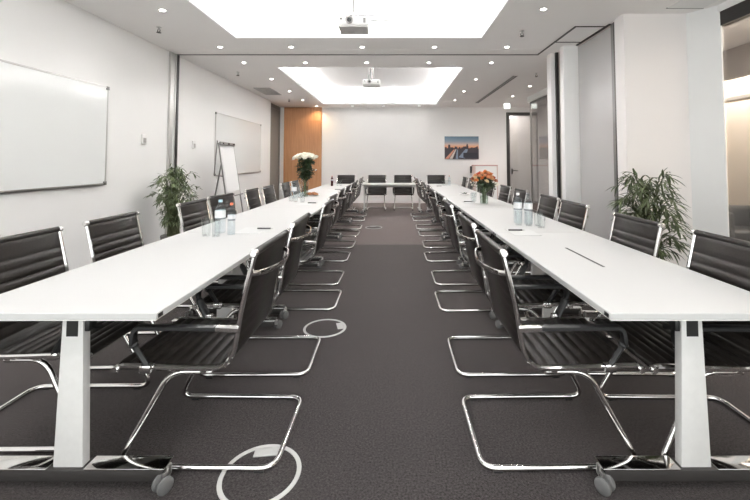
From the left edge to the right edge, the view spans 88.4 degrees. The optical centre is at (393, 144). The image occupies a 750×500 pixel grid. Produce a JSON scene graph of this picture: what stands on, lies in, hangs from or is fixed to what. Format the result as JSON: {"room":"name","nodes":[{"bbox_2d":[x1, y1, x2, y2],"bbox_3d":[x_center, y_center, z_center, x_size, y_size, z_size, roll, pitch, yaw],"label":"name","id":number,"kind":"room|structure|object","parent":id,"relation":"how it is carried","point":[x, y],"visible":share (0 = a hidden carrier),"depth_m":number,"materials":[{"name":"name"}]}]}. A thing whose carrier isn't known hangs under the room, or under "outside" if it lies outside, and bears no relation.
{"room":"conference room","nodes":[
{"label":"conference room","id":0,"kind":"room"},
{"bbox_2d":[0,0,270,270],"bbox_3d":[-3.635,0.012,5.054,0.150,3.064,12.100,0,-2,0],"label":"wall","id":1,"kind":"structure","parent":0,"point":[60,37],"depth_m":5.08,"materials":[{"name":"paint"}]},
{"bbox_2d":[0,59,109,193],"bbox_3d":[-3.542,-0.177,3.231,0.035,1.218,3.084,0,-2,0],"label":"whiteboard","id":2,"kind":"object","parent":1,"relation":"attached to","point":[54,127],"visible":1,"depth_m":3.96,"materials":[{"name":"white plastic"}]},
{"bbox_2d":[0,184,101,193],"bbox_3d":[-3.542,0.424,3.205,0.035,0.014,2.918,0,-2,0],"label":"tray","id":3,"kind":"object","parent":2,"relation":"on","point":[27,189],"depth_m":3.90,"materials":[{"name":"silver metal"}]},
{"bbox_2d":[141,134,146,143],"bbox_3d":[-3.547,-0.078,5.478,0.026,0.140,0.100,0,-2,0],"label":"wall switch","id":4,"kind":"object","parent":1,"relation":"attached to","point":[143,136],"visible":1,"depth_m":5.45,"materials":[{"name":"white plastic"}]},
{"bbox_2d":[165,52,179,233],"bbox_3d":[-3.538,0.060,6.153,0.045,3.064,0.220,0,-2,0],"label":"trim","id":5,"kind":"structure","parent":1,"relation":"attached to","point":[174,59],"depth_m":6.17,"materials":[{"name":"silver metal"}]},
{"bbox_2d":[214,112,260,175],"bbox_3d":[-3.542,0.039,8.957,0.035,1.278,2.624,0,-2,0],"label":"whiteboard","id":6,"kind":"object","parent":1,"relation":"attached to","point":[246,135],"visible":0.84,"depth_m":8.98,"materials":[{"name":"white"}]},
{"bbox_2d":[177,54,536,54],"bbox_3d":[-0.600,-1.466,6.279,5.920,0.008,0.050,0,-2,0],"label":"trim","id":7,"kind":"structure","parent":1,"relation":"attached to","point":[177,54],"depth_m":6.25,"materials":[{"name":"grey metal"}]},
{"bbox_2d":[0,200,749,499],"bbox_3d":[1.550,1.642,6.135,10.900,0.100,14.800,0,-2,0],"label":"floor","id":8,"kind":"structure","parent":0,"point":[381,416],"depth_m":2.07,"materials":[{"name":"carpet"}]},
{"bbox_2d":[0,226,150,453],"bbox_3d":[-1.743,0.944,2.021,0.719,0.942,0.588,0,-2,0],"label":"chair","id":9,"kind":"object","parent":8,"relation":"on","point":[27,258],"visible":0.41,"depth_m":1.98,"materials":[{"name":"black leather"}]},
{"bbox_2d":[0,232,281,496],"bbox_3d":[-1.330,1.058,2.325,0.876,0.740,1.708,0,-2,0],"label":"conference table","id":10,"kind":"object","parent":8,"relation":"on","point":[147,282],"visible":0.84,"depth_m":1.61,"materials":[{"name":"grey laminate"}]},
{"bbox_2d":[214,199,225,229],"bbox_3d":[-1.430,0.589,3.178,0.085,0.270,0.085,0,-2,0],"label":"water bottle","id":11,"kind":"object","parent":10,"relation":"on","point":[219,214],"visible":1,"depth_m":3.15,"materials":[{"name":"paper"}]},
{"bbox_2d":[227,203,234,227],"bbox_3d":[-1.300,0.592,3.087,0.059,0.255,0.059,0,-2,0],"label":"water bottle","id":12,"kind":"object","parent":10,"relation":"on","point":[231,217],"visible":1,"depth_m":3.06,"materials":[{"name":"plastic"}]},
{"bbox_2d":[82,211,202,370],"bbox_3d":[-1.743,0.974,2.721,0.719,0.942,0.588,0,-2,-1],"label":"chair","id":13,"kind":"object","parent":8,"relation":"on","point":[106,237],"visible":0.22,"depth_m":2.68,"materials":[{"name":"black leather"}]},
{"bbox_2d":[143,163,200,239],"bbox_3d":[-3.151,0.915,5.527,0.705,1.302,0.795,1,-3,-20],"label":"potted palm","id":14,"kind":"object","parent":8,"relation":"on","point":[171,218],"visible":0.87,"depth_m":5.45,"materials":[{"name":"green plant"}]},
{"bbox_2d":[160,234,167,239],"bbox_3d":[-3.150,1.425,5.494,0.320,0.280,0.318,0,-2,0],"label":"pot","id":15,"kind":"object","parent":14,"relation":"attached to","point":[163,236],"depth_m":5.42,"materials":[{"name":"grey"}]},
{"bbox_2d":[111,229,301,472],"bbox_3d":[-0.857,0.939,1.921,0.719,0.942,0.588,0,-2,0],"label":"chair","id":16,"kind":"object","parent":8,"relation":"on","point":[207,344],"visible":0.97,"depth_m":1.77,"materials":[{"name":"black leather"}]},
{"bbox_2d":[176,198,248,307],"bbox_3d":[-1.723,1.018,3.760,0.719,0.942,0.588,0,-2,1],"label":"chair","id":17,"kind":"object","parent":8,"relation":"on","point":[194,214],"visible":0.2,"depth_m":3.72,"materials":[{"name":"black leather"}]},
{"bbox_2d":[210,140,242,215],"bbox_3d":[-3.179,0.789,7.221,0.586,1.703,0.804,0,-2,-4],"label":"flip chart","id":18,"kind":"object","parent":8,"relation":"on","point":[228,166],"visible":0.81,"depth_m":7.17,"materials":[{"name":"white paper"}]},
{"bbox_2d":[206,193,249,282],"bbox_3d":[-1.763,1.048,4.438,0.719,0.942,0.588,0,-2,7],"label":"chair","id":19,"kind":"object","parent":8,"relation":"on","point":[213,204],"visible":0.16,"depth_m":4.45,"materials":[{"name":"black leather"}]},
{"bbox_2d":[243,188,261,260],"bbox_3d":[-1.743,1.088,5.378,0.719,0.942,0.588,0,-2,-1],"label":"chair","id":20,"kind":"object","parent":8,"relation":"on","point":[252,196],"visible":0.25,"depth_m":5.33,"materials":[{"name":"black leather"}]},
{"bbox_2d":[185,207,321,318],"bbox_3d":[-1.330,1.131,4.035,0.876,0.740,1.708,0,-2,0],"label":"conference table","id":21,"kind":"object","parent":8,"relation":"on","point":[279,219],"visible":0.52,"depth_m":3.76,"materials":[{"name":"white laminate"}]},
{"bbox_2d":[232,227,269,233],"bbox_3d":[-1.200,0.726,3.262,0.210,0.003,0.296,0,-2,0],"label":"notepad","id":22,"kind":"object","parent":21,"relation":"on","point":[248,230],"visible":0.93,"depth_m":3.25,"materials":[{"name":"grey paper"}]},
{"bbox_2d":[192,212,320,378],"bbox_3d":[-0.887,0.970,2.640,0.719,0.942,0.588,0,-2,-1],"label":"chair","id":23,"kind":"object","parent":8,"relation":"on","point":[217,298],"visible":0.67,"depth_m":2.48,"materials":[{"name":"black leather"}]},
{"bbox_2d":[216,444,301,499],"bbox_3d":[-0.566,1.396,1.648,0.336,0.006,0.306,0,-2,-6],"label":"socket","id":24,"kind":"object","parent":8,"relation":"on","point":[275,483],"visible":0.86,"depth_m":1.61,"materials":[{"name":"grey"}]},
{"bbox_2d":[261,185,276,204],"bbox_3d":[-1.743,1.117,6.057,0.719,0.942,0.588,0,-2,1],"label":"chair","id":25,"kind":"object","parent":8,"relation":"on","point":[268,192],"visible":0.23,"depth_m":6.02,"materials":[{"name":"black leather"}]},
{"bbox_2d":[280,182,291,198],"bbox_3d":[-1.743,1.159,7.027,0.719,0.942,0.588,0,-2,0],"label":"chair","id":26,"kind":"object","parent":8,"relation":"on","point":[285,187],"visible":0.25,"depth_m":6.98,"materials":[{"name":"black leather"}]},
{"bbox_2d":[290,180,300,194],"bbox_3d":[-1.743,1.188,7.716,0.719,0.942,0.588,0,-2,0],"label":"chair","id":27,"kind":"object","parent":8,"relation":"on","point":[296,184],"visible":0.23,"depth_m":7.74,"materials":[{"name":"black leather"}]},
{"bbox_2d":[260,196,340,264],"bbox_3d":[-1.330,1.205,5.744,0.876,0.740,1.708,0,-2,0],"label":"conference table","id":28,"kind":"object","parent":8,"relation":"on","point":[291,201],"visible":0.41,"depth_m":5.63,"materials":[{"name":"white laminate"}]},
{"bbox_3d":[-1.455,0.709,6.325,0.109,0.300,0.108,0,-2,0],"label":"glass vase","id":29,"kind":"object","parent":28,"relation":"on","visible":0},
{"bbox_2d":[292,152,317,195],"bbox_3d":[-1.461,0.479,6.330,0.408,0.719,0.376,2,-3,-34],"label":"bouquet","id":30,"kind":"object","parent":29,"relation":"in","point":[307,158],"visible":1,"depth_m":6.28,"materials":[{"name":"green plant"}]},
{"bbox_2d":[279,199,341,310],"bbox_3d":[-0.877,1.015,3.690,0.719,0.942,0.588,0,-2,0],"label":"chair","id":31,"kind":"object","parent":8,"relation":"on","point":[307,254],"visible":0.59,"depth_m":3.61,"materials":[{"name":"black leather"}]},
{"bbox_2d":[279,193,344,285],"bbox_3d":[-0.942,1.045,4.379,0.719,0.942,0.588,0,-2,1],"label":"chair","id":32,"kind":"object","parent":8,"relation":"on","point":[311,237],"visible":0.23,"depth_m":4.36,"materials":[{"name":"black leather"}]},
{"bbox_2d":[292,188,351,237],"bbox_3d":[-1.330,1.278,7.453,0.876,0.740,1.708,0,-2,0],"label":"conference table","id":33,"kind":"object","parent":8,"relation":"on","point":[322,191],"visible":0.33,"depth_m":7.25,"materials":[{"name":"white laminate"}]},
{"bbox_2d":[303,319,345,337],"bbox_3d":[-0.547,1.457,3.060,0.333,0.006,0.340,1,-3,-15],"label":"socket","id":34,"kind":"object","parent":8,"relation":"on","point":[322,328],"visible":0.94,"depth_m":3.05,"materials":[{"name":"grey metal"}]},
{"bbox_2d":[308,188,350,261],"bbox_3d":[-0.972,1.086,5.338,0.719,0.942,0.588,0,-2,0],"label":"chair","id":35,"kind":"object","parent":8,"relation":"on","point":[340,197],"visible":0.44,"depth_m":5.34,"materials":[{"name":"black leather"}]},
{"bbox_2d":[309,185,355,248],"bbox_3d":[-0.977,1.120,6.128,0.719,0.942,0.588,0,-2,1],"label":"chair","id":36,"kind":"object","parent":8,"relation":"on","point":[347,191],"visible":0.41,"depth_m":6.04,"materials":[{"name":"black leather"}]},
{"bbox_2d":[316,184,358,221],"bbox_3d":[-1.330,1.352,9.163,0.876,0.740,1.708,0,-2,0],"label":"conference table","id":37,"kind":"object","parent":8,"relation":"on","point":[325,185],"visible":0.33,"depth_m":8.98,"materials":[{"name":"white laminate"}]},
{"bbox_2d":[330,182,359,236],"bbox_3d":[-0.987,1.160,7.047,0.719,0.942,0.588,0,-2,1],"label":"chair","id":38,"kind":"object","parent":8,"relation":"on","point":[352,188],"visible":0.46,"depth_m":7.00,"materials":[{"name":"black leather"}]},
{"bbox_2d":[330,180,361,229],"bbox_3d":[-0.997,1.188,7.716,0.719,0.942,0.588,0,-2,-1],"label":"chair","id":39,"kind":"object","parent":8,"relation":"on","point":[356,181],"visible":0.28,"depth_m":7.84,"materials":[{"name":"silver metal"}]},
{"bbox_2d":[337,175,355,209],"bbox_3d":[-1.345,1.313,10.621,0.588,0.942,0.719,0,-2,1],"label":"chair","id":40,"kind":"object","parent":8,"relation":"on","point":[341,179],"visible":0.3,"depth_m":10.85,"materials":[{"name":"black leather"}]},
{"bbox_2d":[340,178,364,221],"bbox_3d":[-1.012,1.233,8.755,0.719,0.942,0.588,0,-2,-1],"label":"chair","id":41,"kind":"object","parent":8,"relation":"on","point":[359,182],"visible":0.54,"depth_m":8.67,"materials":[{"name":"silver metal"}]},
{"bbox_2d":[341,177,366,216],"bbox_3d":[-1.022,1.263,9.454,0.719,0.942,0.588,0,-2,0],"label":"chair","id":42,"kind":"object","parent":8,"relation":"on","point":[362,180],"visible":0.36,"depth_m":9.37,"materials":[{"name":"silver metal"}]},
{"bbox_2d":[365,175,386,210],"bbox_3d":[-0.477,1.313,10.621,0.588,0.942,0.719,0,-2,1],"label":"chair","id":43,"kind":"object","parent":8,"relation":"on","point":[371,178],"visible":0.91,"depth_m":10.79,"materials":[{"name":"black leather"}]},
{"bbox_2d":[360,183,423,212],"bbox_3d":[-0.045,1.394,10.139,1.707,0.740,0.800,0,-2,0],"label":"conference table","id":44,"kind":"object","parent":8,"relation":"on","point":[363,184],"visible":0.88,"depth_m":10.07,"materials":[{"name":"grey laminate"}]},
{"bbox_2d":[393,175,413,210],"bbox_3d":[0.262,1.313,10.621,0.588,0.942,0.719,0,-2,0],"label":"chair","id":45,"kind":"object","parent":8,"relation":"on","point":[397,178],"visible":0.93,"depth_m":10.79,"materials":[{"name":"black leather"}]},
{"bbox_2d":[410,177,438,216],"bbox_3d":[0.772,1.263,9.454,0.719,0.942,0.588,0,-2,0],"label":"chair","id":46,"kind":"object","parent":8,"relation":"on","point":[414,177],"visible":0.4,"depth_m":9.32,"materials":[{"name":"silver metal"}]},
{"bbox_2d":[412,178,439,221],"bbox_3d":[0.787,1.233,8.755,0.719,0.942,0.588,0,-2,-1],"label":"chair","id":47,"kind":"object","parent":8,"relation":"on","point":[417,179],"visible":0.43,"depth_m":8.58,"materials":[{"name":"silver metal"}]},
{"bbox_2d":[416,180,444,229],"bbox_3d":[0.802,1.188,7.716,0.719,0.942,0.588,0,-2,1],"label":"chair","id":48,"kind":"object","parent":8,"relation":"on","point":[421,181],"visible":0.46,"depth_m":7.70,"materials":[{"name":"silver metal"}]},
{"bbox_2d":[427,175,445,209],"bbox_3d":[1.190,1.313,10.621,0.588,0.942,0.719,0,-2,1],"label":"chair","id":49,"kind":"object","parent":8,"relation":"on","point":[431,179],"visible":0.27,"depth_m":10.85,"materials":[{"name":"black leather"}]},
{"bbox_2d":[418,182,459,236],"bbox_3d":[0.812,1.160,7.047,0.719,0.942,0.588,0,-2,-1],"label":"chair","id":50,"kind":"object","parent":8,"relation":"on","point":[425,188],"visible":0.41,"depth_m":6.92,"materials":[{"name":"black leather"}]},
{"bbox_2d":[422,185,467,248],"bbox_3d":[0.817,1.120,6.127,0.719,0.942,0.588,0,-2,1],"label":"chair","id":51,"kind":"object","parent":8,"relation":"on","point":[429,186],"visible":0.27,"depth_m":6.11,"materials":[{"name":"black leather"}]},
{"bbox_2d":[425,184,464,221],"bbox_3d":[1.221,1.352,9.163,0.821,0.740,1.708,0,-2,0],"label":"conference table","id":52,"kind":"object","parent":8,"relation":"on","point":[431,185],"visible":0.33,"depth_m":9.35,"materials":[{"name":"white laminate"}]},
{"bbox_2d":[424,188,477,262],"bbox_3d":[0.787,1.086,5.338,0.719,0.942,0.588,0,-2,-1],"label":"chair","id":53,"kind":"object","parent":8,"relation":"on","point":[433,197],"visible":0.57,"depth_m":5.29,"materials":[{"name":"black leather"}]},
{"bbox_2d":[432,188,486,237],"bbox_3d":[1.221,1.278,7.453,0.821,0.740,1.708,0,-2,0],"label":"conference table","id":54,"kind":"object","parent":8,"relation":"on","point":[443,191],"visible":0.44,"depth_m":7.36,"materials":[{"name":"white laminate"}]},
{"bbox_2d":[457,177,467,213],"bbox_3d":[1.513,1.263,9.454,0.719,0.942,0.588,0,-2,0],"label":"chair","id":55,"kind":"object","parent":8,"relation":"on","point":[464,181],"visible":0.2,"depth_m":9.38,"materials":[{"name":"black leather"}]},
{"bbox_2d":[431,193,501,285],"bbox_3d":[0.797,1.045,4.379,0.719,0.942,0.588,0,-2,0],"label":"chair","id":56,"kind":"object","parent":8,"relation":"on","point":[441,197],"visible":0.33,"depth_m":4.33,"materials":[{"name":"black leather"}]},
{"bbox_2d":[467,178,475,221],"bbox_3d":[1.533,1.233,8.755,0.719,0.942,0.588,0,-2,0],"label":"chair","id":57,"kind":"object","parent":8,"relation":"on","point":[470,186],"visible":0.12,"depth_m":8.73,"materials":[{"name":"black leather"}]},
{"bbox_2d":[434,199,520,312],"bbox_3d":[0.762,1.014,3.660,0.719,0.942,0.588,0,-2,0],"label":"chair","id":58,"kind":"object","parent":8,"relation":"on","point":[450,215],"visible":0.57,"depth_m":3.52,"materials":[{"name":"black leather"}]},
{"bbox_2d":[442,196,512,264],"bbox_3d":[1.221,1.205,5.744,0.821,0.740,1.708,0,-2,0],"label":"conference table","id":59,"kind":"object","parent":8,"relation":"on","point":[456,201],"visible":0.39,"depth_m":5.49,"materials":[{"name":"white laminate"}]},
{"bbox_3d":[1.235,0.714,5.274,0.122,0.200,0.121,0,-2,0],"label":"glass vase","id":60,"kind":"object","parent":59,"relation":"on","visible":0},
{"bbox_2d":[470,170,498,202],"bbox_3d":[1.250,0.567,5.276,0.366,0.455,0.372,0,-2,-8],"label":"bouquet","id":61,"kind":"object","parent":60,"relation":"in","point":[484,179],"visible":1,"depth_m":5.24,"materials":[{"name":"orange plant"}]},
{"bbox_2d":[460,183,495,211],"bbox_3d":[1.543,1.159,7.037,0.719,0.942,0.588,0,-2,0],"label":"chair","id":62,"kind":"object","parent":8,"relation":"on","point":[490,192],"visible":0.15,"depth_m":6.91,"materials":[{"name":"black leather"}]},
{"bbox_2d":[472,165,497,198],"bbox_3d":[2.850,1.240,12.075,0.720,1.215,0.465,0,-2,0],"label":"cabinet","id":63,"kind":"object","parent":8,"relation":"on","point":[493,169],"visible":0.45,"depth_m":11.88,"materials":[{"name":"white wood"}]},
{"bbox_2d":[467,185,511,248],"bbox_3d":[1.543,1.120,6.127,0.719,0.942,0.588,0,-2,-1],"label":"chair","id":64,"kind":"object","parent":8,"relation":"on","point":[505,191],"visible":0.21,"depth_m":6.08,"materials":[{"name":"black leather"}]},
{"bbox_2d":[474,188,528,229],"bbox_3d":[1.523,1.086,5.338,0.719,0.942,0.588,0,-2,0],"label":"chair","id":65,"kind":"object","parent":8,"relation":"on","point":[522,196],"visible":0.24,"depth_m":5.32,"materials":[{"name":"black leather"}]},
{"bbox_2d":[447,212,572,377],"bbox_3d":[0.747,0.970,2.641,0.719,0.942,0.588,0,-2,0],"label":"chair","id":66,"kind":"object","parent":8,"relation":"on","point":[527,299],"visible":0.67,"depth_m":2.48,"materials":[{"name":"black leather"}]},
{"bbox_2d":[459,207,585,318],"bbox_3d":[1.221,1.131,4.035,0.821,0.740,1.708,0,-2,0],"label":"conference table","id":67,"kind":"object","parent":8,"relation":"on","point":[493,219],"visible":0.59,"depth_m":3.70,"materials":[{"name":"grey laminate"}]},
{"bbox_2d":[513,193,522,221],"bbox_3d":[1.185,0.603,3.678,0.081,0.285,0.081,0,-2,0],"label":"water bottle","id":68,"kind":"object","parent":67,"relation":"on","point":[516,205],"visible":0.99,"depth_m":3.65,"materials":[{"name":"plastic"}]},
{"bbox_2d":[524,193,532,210],"bbox_3d":[1.262,0.600,3.618,0.081,0.285,0.081,0,-2,0],"label":"water bottle","id":69,"kind":"object","parent":67,"relation":"on","point":[527,206],"visible":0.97,"depth_m":3.59,"materials":[{"name":"plastic"}]},
{"bbox_2d":[494,194,560,274],"bbox_3d":[1.503,1.042,4.319,0.719,0.942,0.588,0,-2,1],"label":"chair","id":70,"kind":"object","parent":8,"relation":"on","point":[548,205],"visible":0.2,"depth_m":4.27,"materials":[{"name":"black leather"}]},
{"bbox_2d":[505,199,597,313],"bbox_3d":[1.463,1.013,3.630,0.719,0.942,0.588,0,-2,-1],"label":"chair","id":71,"kind":"object","parent":8,"relation":"on","point":[574,214],"visible":0.3,"depth_m":3.58,"materials":[{"name":"black leather"}]},
{"bbox_2d":[461,229,645,472],"bbox_3d":[0.727,0.939,1.921,0.719,0.942,0.588,0,-2,0],"label":"chair","id":72,"kind":"object","parent":8,"relation":"on","point":[555,344],"visible":0.99,"depth_m":1.77,"materials":[{"name":"black leather"}]},
{"bbox_2d":[540,212,674,376],"bbox_3d":[1.433,0.971,2.651,0.719,0.942,0.588,0,-2,0],"label":"chair","id":73,"kind":"object","parent":8,"relation":"on","point":[640,234],"visible":0.29,"depth_m":2.55,"materials":[{"name":"black leather"}]},
{"bbox_2d":[495,232,749,496],"bbox_3d":[1.221,1.057,2.325,0.821,0.741,1.708,0,-2,0],"label":"conference table","id":74,"kind":"object","parent":8,"relation":"on","point":[621,282],"visible":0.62,"depth_m":1.61,"materials":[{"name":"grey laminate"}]},
{"bbox_2d":[505,229,541,235],"bbox_3d":[1.060,0.722,3.182,0.210,0.003,0.296,0,-2,0],"label":"notepad","id":75,"kind":"object","parent":74,"relation":"on","point":[526,232],"visible":0.93,"depth_m":3.12,"materials":[{"name":"grey paper"}]},
{"bbox_2d":[606,168,691,264],"bbox_3d":[2.545,0.860,3.869,0.758,1.268,0.875,-2,-3,33],"label":"potted palm","id":76,"kind":"object","parent":8,"relation":"on","point":[644,208],"visible":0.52,"depth_m":3.77,"materials":[{"name":"green plant"}]},
{"bbox_2d":[589,229,749,455],"bbox_3d":[1.463,0.939,1.916,0.719,0.942,0.588,0,-2,0],"label":"chair","id":77,"kind":"object","parent":8,"relation":"on","point":[726,344],"visible":0.56,"depth_m":1.88,"materials":[{"name":"black leather"}]},
{"bbox_2d":[720,0,749,26],"bbox_3d":[3.665,-0.095,1.636,0.090,2.985,5.220,0,-2,0],"label":"trim","id":78,"kind":"structure","parent":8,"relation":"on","point":[740,11],"depth_m":4.09,"materials":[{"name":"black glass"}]},
{"bbox_2d":[728,205,749,240],"bbox_3d":[4.722,1.204,5.263,0.720,0.700,0.660,0,-3,10],"label":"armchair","id":79,"kind":"object","parent":8,"relation":"on","point":[739,215],"visible":0.21,"depth_m":5.41,"materials":[{"name":"fabric"}]},
{"bbox_2d":[64,0,749,106],"bbox_3d":[1.550,-1.494,6.270,10.900,0.050,14.800,0,-2,0],"label":"ceiling","id":80,"kind":"structure","parent":0,"point":[185,29],"depth_m":5.79,"materials":[{"name":"paint"}]},
{"bbox_2d":[254,88,281,94],"bbox_3d":[-3.120,-1.321,9.566,0.400,0.012,0.920,0,-2,0],"label":"ceiling vent","id":81,"kind":"object","parent":80,"relation":"in","point":[267,91],"visible":1,"depth_m":9.55,"materials":[{"name":"grey plastic"}]},
{"bbox_2d":[187,0,509,37],"bbox_3d":[-0.492,-1.643,2.978,3.483,0.074,4.918,0,-2,0],"label":"trim","id":82,"kind":"structure","parent":80,"relation":"attached to","point":[195,3],"depth_m":5.42,"materials":[{"name":"white paint"}]},
{"bbox_2d":[197,0,502,32],"bbox_3d":[-0.492,-1.888,2.989,3.935,0.456,5.370,0,-2,0],"label":"cove","id":83,"kind":"object","parent":80,"relation":"in","point":[242,16],"visible":0.52,"depth_m":5.61,"materials":[{"name":"white paint"}]},
{"bbox_2d":[337,0,369,33],"bbox_3d":[-0.445,-1.639,4.292,0.336,0.743,0.284,0,-2,0],"label":"ceiling projector","id":84,"kind":"object","parent":83,"relation":"hanging from","point":[346,25],"visible":1,"depth_m":4.17,"materials":[{"name":"white plastic"}]},
{"bbox_2d":[277,67,463,103],"bbox_3d":[-0.430,-1.366,9.422,3.468,0.074,4.598,0,-2,0],"label":"trim","id":85,"kind":"structure","parent":80,"relation":"attached to","point":[282,69],"depth_m":9.06,"materials":[{"name":"white paint"}]},
{"bbox_2d":[284,68,459,101],"bbox_3d":[-0.430,-1.611,9.433,3.920,0.456,5.050,0,-2,0],"label":"cove","id":86,"kind":"object","parent":80,"relation":"in","point":[322,82],"visible":0.34,"depth_m":10.47,"materials":[{"name":"white paint"}]},
{"bbox_2d":[363,68,380,87],"bbox_3d":[-0.430,-1.501,7.510,0.336,0.743,0.284,0,-2,0],"label":"ceiling projector","id":87,"kind":"object","parent":86,"relation":"hanging from","point":[368,83],"visible":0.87,"depth_m":7.38,"materials":[{"name":"white plastic"}]},
{"bbox_2d":[475,76,516,102],"bbox_3d":[2.470,-1.319,9.666,0.110,0.008,3.660,0,-2,0],"label":"ceiling vent","id":88,"kind":"object","parent":80,"relation":"in","point":[512,77],"visible":1,"depth_m":9.16,"materials":[{"name":"black"}]},
{"bbox_2d":[666,0,718,8],"bbox_3d":[3.300,-1.554,4.221,0.420,0.007,0.310,0,-2,0],"label":"access hatch","id":89,"kind":"object","parent":80,"relation":"attached to","point":[682,4],"visible":1,"depth_m":4.26,"materials":[{"name":"white plastic"}]},
{"bbox_2d":[718,0,744,11],"bbox_3d":[3.705,-1.626,1.702,0.190,0.079,5.260,0,-2,0],"label":"trim","id":90,"kind":"structure","parent":80,"relation":"attached to","point":[729,3],"depth_m":4.17,"materials":[{"name":"paint"}]},
{"bbox_2d":[723,42,749,80],"bbox_3d":[5.240,-1.370,3.162,0.080,0.464,8.200,0,-2,0],"label":"trim","id":91,"kind":"structure","parent":80,"relation":"attached to","point":[736,60],"depth_m":5.85,"materials":[{"name":"beige"}]},
{"bbox_2d":[279,107,536,200],"bbox_3d":[0.420,0.330,12.432,8.560,3.064,0.150,0,-2,0],"label":"wall","id":92,"kind":"structure","parent":0,"point":[360,142],"depth_m":12.37,"materials":[{"name":"paint"}]},
{"bbox_2d":[283,107,321,194],"bbox_3d":[-2.915,0.322,12.307,1.210,3.049,0.100,0,-2,0],"label":"door","id":93,"kind":"structure","parent":92,"relation":"in","point":[302,125],"depth_m":12.33,"materials":[{"name":"brown wood"}]},
{"bbox_2d":[353,201,424,202],"bbox_3d":[0.665,1.822,12.287,5.910,0.070,0.012,0,-2,0],"label":"baseboard","id":94,"kind":"structure","parent":92,"relation":"attached to","point":[354,201],"depth_m":12.28,"materials":[{"name":"paint"}]},
{"bbox_2d":[445,136,478,158],"bbox_3d":[2.175,0.098,12.346,1.090,0.730,0.034,0,-2,0],"label":"picture","id":95,"kind":"object","parent":92,"relation":"attached to","point":[456,147],"visible":1,"depth_m":12.33,"materials":[{"name":"multicoloured paper"}]},
{"bbox_2d":[506,112,538,202],"bbox_3d":[4.150,0.409,12.368,1.060,2.900,0.171,0,-2,0],"label":"door","id":96,"kind":"structure","parent":92,"relation":"in","point":[508,114],"depth_m":12.37,"materials":[{"name":"grey metal"}]},
{"bbox_2d":[509,116,536,199],"bbox_3d":[4.450,0.373,13.446,2.300,3.064,0.100,0,-2,0],"label":"wall","id":97,"kind":"structure","parent":0,"point":[520,152],"depth_m":13.40,"materials":[{"name":"paint"}]},
{"bbox_2d":[537,103,548,198],"bbox_3d":[4.670,0.284,11.378,0.100,3.064,1.960,0,-2,0],"label":"wall","id":98,"kind":"structure","parent":0,"point":[542,111],"depth_m":11.89,"materials":[{"name":"paint"}]},
{"bbox_2d":[547,53,557,220],"bbox_3d":[3.210,0.062,6.203,1.380,3.064,0.160,0,-2,0],"label":"wall","id":99,"kind":"structure","parent":0,"point":[551,99],"depth_m":6.16,"materials":[{"name":"paint"}]},
{"bbox_2d":[527,88,546,102],"bbox_3d":[3.710,-1.305,8.404,0.180,0.144,4.120,0,-2,0],"label":"trim","id":100,"kind":"structure","parent":99,"relation":"attached to","point":[543,92],"depth_m":9.70,"materials":[{"name":"paint"}]},
{"bbox_2d":[530,95,546,212],"bbox_3d":[3.695,0.225,8.318,0.050,2.920,4.080,0,-2,0],"label":"window frame","id":101,"kind":"structure","parent":99,"relation":"in","point":[545,96],"depth_m":10.30,"materials":[{"name":"grey metal"}]},
{"bbox_2d":[555,52,561,212],"bbox_3d":[2.643,0.057,6.098,0.115,3.064,0.050,0,-2,0],"label":"trim","id":102,"kind":"structure","parent":99,"relation":"attached to","point":[557,54],"depth_m":6.10,"materials":[{"name":"grey metal"}]},
{"bbox_2d":[559,46,580,202],"bbox_3d":[3.223,0.044,5.788,1.355,3.064,0.130,0,-2,0],"label":"wall","id":103,"kind":"structure","parent":0,"point":[569,79],"depth_m":5.75,"materials":[{"name":"paint"}]},
{"bbox_2d":[537,24,609,54],"bbox_3d":[2.540,-1.494,5.569,0.420,0.014,1.400,0,-2,0],"label":"trim","id":104,"kind":"structure","parent":103,"relation":"attached to","point":[606,26],"depth_m":5.35,"materials":[{"name":"grey metal"}]},
{"bbox_2d":[578,22,618,239],"bbox_3d":[2.790,0.023,5.181,0.120,3.054,1.025,0,-2,0],"label":"panel","id":105,"kind":"object","parent":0,"point":[596,56],"visible":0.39,"depth_m":5.18,"materials":[{"name":"grey paint"}]},
{"bbox_2d":[614,14,692,267],"bbox_3d":[3.163,-0.009,4.570,0.915,3.064,0.190,0,-2,0],"label":"wall pillar","id":106,"kind":"structure","parent":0,"point":[651,69],"depth_m":4.50,"materials":[{"name":"paint"}]},
{"bbox_2d":[686,5,729,236],"bbox_3d":[3.530,-0.017,4.385,0.220,3.064,0.340,0,-2,0],"label":"wall","id":107,"kind":"structure","parent":0,"point":[708,154],"depth_m":4.34,"materials":[{"name":"white paint"}]},
{"bbox_2d":[724,75,749,204],"bbox_3d":[5.800,-0.069,3.156,0.100,3.064,8.300,0,-2,0],"label":"wall","id":108,"kind":"structure","parent":0,"point":[737,112],"depth_m":6.43,"materials":[{"name":"beige paint"}]},
{"bbox_2d":[724,93,749,101],"bbox_3d":[5.735,-0.929,3.143,0.030,0.060,8.200,0,-2,0],"label":"trim","id":109,"kind":"structure","parent":108,"relation":"attached to","point":[748,94],"depth_m":6.41,"materials":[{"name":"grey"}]},
{"bbox_3d":[-3.730,0.299,11.728,0.100,3.064,1.260,0,-2,0],"label":"wall niche","id":110,"kind":"object","parent":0,"visible":0},
{"bbox_2d":[270,103,279,200],"bbox_3d":[-3.655,0.303,11.698,0.050,3.054,1.160,0,-2,0],"label":"door","id":111,"kind":"structure","parent":110,"relation":"attached to","point":[275,110],"depth_m":11.89,"materials":[{"name":"grey"}]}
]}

